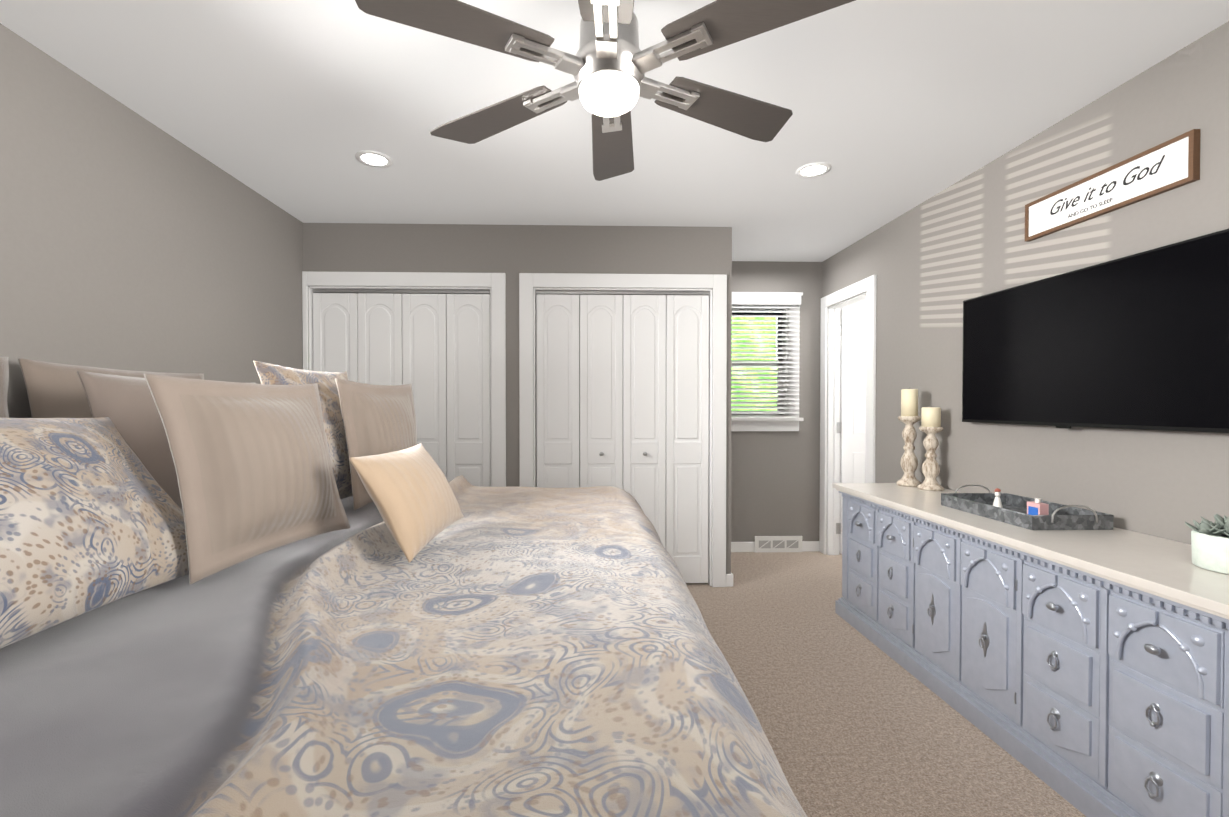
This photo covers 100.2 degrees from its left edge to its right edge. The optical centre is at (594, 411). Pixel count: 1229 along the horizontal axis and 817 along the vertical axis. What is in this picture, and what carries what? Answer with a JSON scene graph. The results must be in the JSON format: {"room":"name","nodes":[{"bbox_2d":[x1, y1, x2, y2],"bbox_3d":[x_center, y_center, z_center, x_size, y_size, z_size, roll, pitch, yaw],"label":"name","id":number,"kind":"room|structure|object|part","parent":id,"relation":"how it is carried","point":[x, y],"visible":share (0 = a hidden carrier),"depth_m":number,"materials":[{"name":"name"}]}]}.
{"room":"bedroom","nodes":[
{"label":"bedroom","id":0,"kind":"room"},
{"bbox_2d":[0,23,302,417],"bbox_3d":[-1.920,-0.003,1.375,0.100,2.440,5.899,0,1,-2],"label":"wall","id":1,"kind":"structure","parent":0,"point":[131,240],"depth_m":2.06,"materials":[{"name":"paint"}]},
{"bbox_2d":[303,223,731,573],"bbox_3d":[-0.501,-0.027,3.500,2.858,2.440,0.100,0,1,-2],"label":"wall","id":2,"kind":"structure","parent":0,"point":[511,252],"depth_m":3.44,"materials":[{"name":"paint"}]},
{"bbox_2d":[313,293,490,486],"bbox_3d":[-1.293,0.194,3.452,1.174,1.968,0.072,0,1,-2],"label":"closet door","id":3,"kind":"structure","parent":2,"relation":"in","point":[433,350],"depth_m":3.45,"materials":[{"name":"white wood"}]},
{"bbox_2d":[302,271,726,586],"bbox_3d":[-0.519,0.135,3.491,2.817,2.115,0.120,0,1,-2],"label":"trim","id":4,"kind":"structure","parent":2,"relation":"attached to","point":[493,285],"depth_m":3.44,"materials":[{"name":"white paint"}]},
{"bbox_2d":[536,294,708,582],"bbox_3d":[0.193,0.194,3.494,1.174,1.968,0.072,0,1,-2],"label":"closet door","id":5,"kind":"structure","parent":2,"relation":"in","point":[644,401],"depth_m":3.49,"materials":[{"name":"white wood"}]},
{"bbox_2d":[726,572,732,586],"bbox_3d":[0.921,1.146,3.890,0.022,0.085,0.801,0,1,-2],"label":"baseboard","id":6,"kind":"structure","parent":2,"relation":"attached to","point":[729,577],"depth_m":3.49,"materials":[{"name":"white paint"}]},
{"bbox_2d":[0,0,1228,261],"bbox_3d":[0.672,-1.274,1.434,5.287,0.100,5.899,0,1,-2],"label":"ceiling","id":7,"kind":"structure","parent":0,"point":[898,108],"depth_m":2.03,"materials":[{"name":"white paint"}]},
{"bbox_2d":[355,150,392,167],"bbox_3d":[-1.079,-1.233,2.516,0.170,0.006,0.170,0,1,-2],"label":"recessed light","id":8,"kind":"object","parent":7,"relation":"in","point":[374,159],"visible":1,"depth_m":2.51,"materials":[{"name":"white paint"}]},
{"bbox_2d":[355,0,854,180],"bbox_3d":[0.041,-1.041,1.460,1.230,0.363,1.386,0,1,-2],"label":"fan","id":9,"kind":"object","parent":7,"relation":"hanging from","point":[609,65],"visible":1,"depth_m":1.38,"materials":[{"name":"wood"}]},
{"bbox_2d":[795,162,830,177],"bbox_3d":[1.120,-1.234,2.634,0.170,0.006,0.170,0,1,-2],"label":"recessed light","id":10,"kind":"object","parent":7,"relation":"in","point":[812,170],"visible":1,"depth_m":2.63,"materials":[{"name":"white paint"}]},
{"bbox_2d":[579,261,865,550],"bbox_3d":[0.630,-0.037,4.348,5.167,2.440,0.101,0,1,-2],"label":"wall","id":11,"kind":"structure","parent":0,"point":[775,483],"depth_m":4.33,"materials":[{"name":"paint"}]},
{"bbox_2d":[731,292,803,430],"bbox_3d":[1.319,-0.413,4.325,0.830,1.158,0.187,0,1,-2],"label":"window","id":12,"kind":"structure","parent":11,"relation":"in","point":[765,390],"depth_m":4.28,"materials":[{"name":"white paint"}]},
{"bbox_3d":[1.317,-0.413,4.390,0.570,0.890,0.003,0,1,-2],"label":"glass","id":13,"kind":"part","parent":12,"relation":"part of","materials":[{"name":"white"}]},
{"bbox_2d":[731,541,818,551],"bbox_3d":[1.410,1.141,4.327,1.009,0.085,0.014,0,1,-2],"label":"baseboard","id":14,"kind":"structure","parent":11,"relation":"attached to","point":[809,546],"depth_m":4.32,"materials":[{"name":"white paint"}]},
{"bbox_2d":[755,536,801,552],"bbox_3d":[1.545,1.116,4.317,0.400,0.135,0.014,0,1,-2],"label":"air vent","id":15,"kind":"object","parent":11,"relation":"in","point":[778,543],"visible":1,"depth_m":4.31,"materials":[{"name":"white metal"}]},
{"bbox_2d":[686,551,1085,816],"bbox_3d":[0.672,1.266,1.464,5.287,0.100,5.899,0,1,-2],"label":"floor","id":16,"kind":"structure","parent":0,"point":[853,721],"depth_m":2.05,"materials":[{"name":"carpet"}]},
{"bbox_2d":[0,475,806,816],"bbox_3d":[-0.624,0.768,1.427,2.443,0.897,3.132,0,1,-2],"label":"bed","id":17,"kind":"object","parent":16,"relation":"on","point":[516,651],"visible":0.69,"depth_m":0.71,"materials":[{"name":"grey"}]},
{"bbox_2d":[0,357,8,417],"bbox_3d":[-1.770,0.087,1.181,0.174,0.500,0.800,-6,1,-2],"label":"pillow","id":18,"kind":"object","parent":17,"relation":"on","point":[4,374],"visible":0.35,"depth_m":1.54,"materials":[{"name":"beige fabric"}]},
{"bbox_2d":[0,417,188,648],"bbox_3d":[-0.959,0.173,0.745,0.157,0.430,0.900,-38,2,-1],"label":"pillow sham","id":19,"kind":"object","parent":17,"relation":"on","point":[91,515],"visible":0.9,"depth_m":0.88,"materials":[{"name":"fabric"}]},
{"bbox_2d":[18,358,203,417],"bbox_3d":[-1.789,0.077,2.011,0.173,0.500,0.780,-6,1,-2],"label":"pillow","id":20,"kind":"object","parent":17,"relation":"on","point":[55,390],"visible":0.12,"depth_m":1.70,"materials":[{"name":"beige fabric"}]},
{"bbox_2d":[77,371,255,508],"bbox_3d":[-1.410,0.104,1.842,0.173,0.460,0.780,-14,1,-1],"label":"pillow","id":21,"kind":"object","parent":17,"relation":"on","point":[126,405],"visible":0.17,"depth_m":1.55,"materials":[{"name":"beige fabric"}]},
{"bbox_2d":[144,374,349,583],"bbox_3d":[-0.784,0.126,1.251,0.151,0.430,0.470,-13,-2,11],"label":"pillow","id":22,"kind":"object","parent":17,"relation":"on","point":[254,470],"visible":1,"depth_m":1.14,"materials":[{"name":"beige fabric"}]},
{"bbox_2d":[253,361,352,498],"bbox_3d":[-0.945,0.083,1.810,0.144,0.500,0.500,-12,0,4],"label":"pillow sham","id":23,"kind":"object","parent":17,"relation":"on","point":[273,374],"visible":0.31,"depth_m":1.75,"materials":[{"name":"fabric"}]},
{"bbox_2d":[335,378,416,509],"bbox_3d":[-0.765,0.104,1.908,0.122,0.440,0.440,-8,-1,12],"label":"pillow","id":24,"kind":"object","parent":17,"relation":"on","point":[379,419],"visible":0.73,"depth_m":1.79,"materials":[{"name":"beige fabric"}]},
{"bbox_2d":[349,443,463,562],"bbox_3d":[-0.519,0.237,1.491,0.133,0.290,0.500,-30,0,1],"label":"lumbar pillow","id":25,"kind":"object","parent":17,"relation":"on","point":[411,494],"visible":1,"depth_m":1.33,"materials":[{"name":"beige fabric"}]},
{"bbox_2d":[832,483,1228,816],"bbox_3d":[1.708,0.824,2.099,0.529,0.770,1.950,0,1,-2],"label":"dresser","id":26,"kind":"object","parent":16,"relation":"on","point":[1085,673],"visible":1,"depth_m":1.65,"materials":[{"name":"paint"}]},
{"bbox_2d":[896,388,920,486],"bbox_3d":[1.818,0.145,2.970,0.128,0.565,0.128,0,1,-2],"label":"candlestick","id":27,"kind":"object","parent":26,"relation":"on","point":[909,417],"visible":1,"depth_m":2.94,"materials":[{"name":"beige wood"}]},
{"bbox_2d":[917,407,943,490],"bbox_3d":[1.852,0.200,2.831,0.125,0.460,0.125,0,1,-2],"label":"candlestick","id":28,"kind":"object","parent":26,"relation":"on","point":[930,427],"visible":1,"depth_m":2.80,"materials":[{"name":"beige wood"}]},
{"bbox_2d":[941,485,1113,529],"bbox_3d":[1.767,0.391,2.146,0.312,0.094,0.499,0,1,-2],"label":"tray","id":29,"kind":"object","parent":26,"relation":"on","point":[1013,511],"visible":1,"depth_m":2.04,"materials":[{"name":"grey metal"}]},
{"bbox_2d":[993,488,1002,507],"bbox_3d":[1.744,0.382,2.225,0.044,0.099,0.043,0,1,-2],"label":"figurine","id":30,"kind":"object","parent":29,"relation":"on","point":[997,502],"visible":0.77,"depth_m":2.22,"materials":[{"name":"white ceramic"}]},
{"bbox_2d":[1027,498,1048,514],"bbox_3d":[1.798,0.393,2.086,0.036,0.081,0.060,0,1,-2],"label":"perfume bottle","id":31,"kind":"object","parent":29,"relation":"on","point":[1036,507],"visible":0.75,"depth_m":2.07,"materials":[{"name":"pink glass"}]},
{"bbox_2d":[1185,513,1228,573],"bbox_3d":[1.795,0.369,1.440,0.168,0.153,0.159,0,1,-2],"label":"succulent","id":32,"kind":"object","parent":26,"relation":"on","point":[1210,545],"visible":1,"depth_m":1.44,"materials":[{"name":"white ceramic"}]},
{"bbox_2d":[822,21,1228,544],"bbox_3d":[2.045,-0.004,1.488,0.100,2.440,5.899,0,1,-2],"label":"wall","id":33,"kind":"structure","parent":0,"point":[934,262],"depth_m":2.22,"materials":[{"name":"plain matte paint"}]},
{"bbox_2d":[819,275,876,554],"bbox_3d":[1.976,0.122,3.934,0.140,2.132,0.784,0,1,-2],"label":"door frame","id":34,"kind":"structure","parent":33,"relation":"attached to","point":[830,366],"depth_m":4.21,"materials":[{"name":"white paint"}]},
{"bbox_2d":[836,309,865,553],"bbox_3d":[2.290,0.168,4.222,0.605,2.008,0.037,0,1,-2],"label":"bathroom door","id":35,"kind":"structure","parent":33,"relation":"in","point":[851,424],"depth_m":4.20,"materials":[{"name":"white wood"}]},
{"bbox_2d":[962,229,1228,432],"bbox_3d":[1.946,-0.247,2.100,0.062,0.632,1.110,0,1,-2],"label":"tv","id":36,"kind":"object","parent":33,"relation":"attached to","point":[1140,341],"visible":1,"depth_m":1.91,"materials":[{"name":"black plastic"}]},
{"bbox_2d":[1025,129,1199,241],"bbox_3d":[1.968,-0.848,2.007,0.023,0.165,0.640,0,1,-2],"label":"sign","id":37,"kind":"object","parent":33,"relation":"attached to","point":[1169,165],"visible":1,"depth_m":1.92,"materials":[{"name":"white wood"}]}
]}

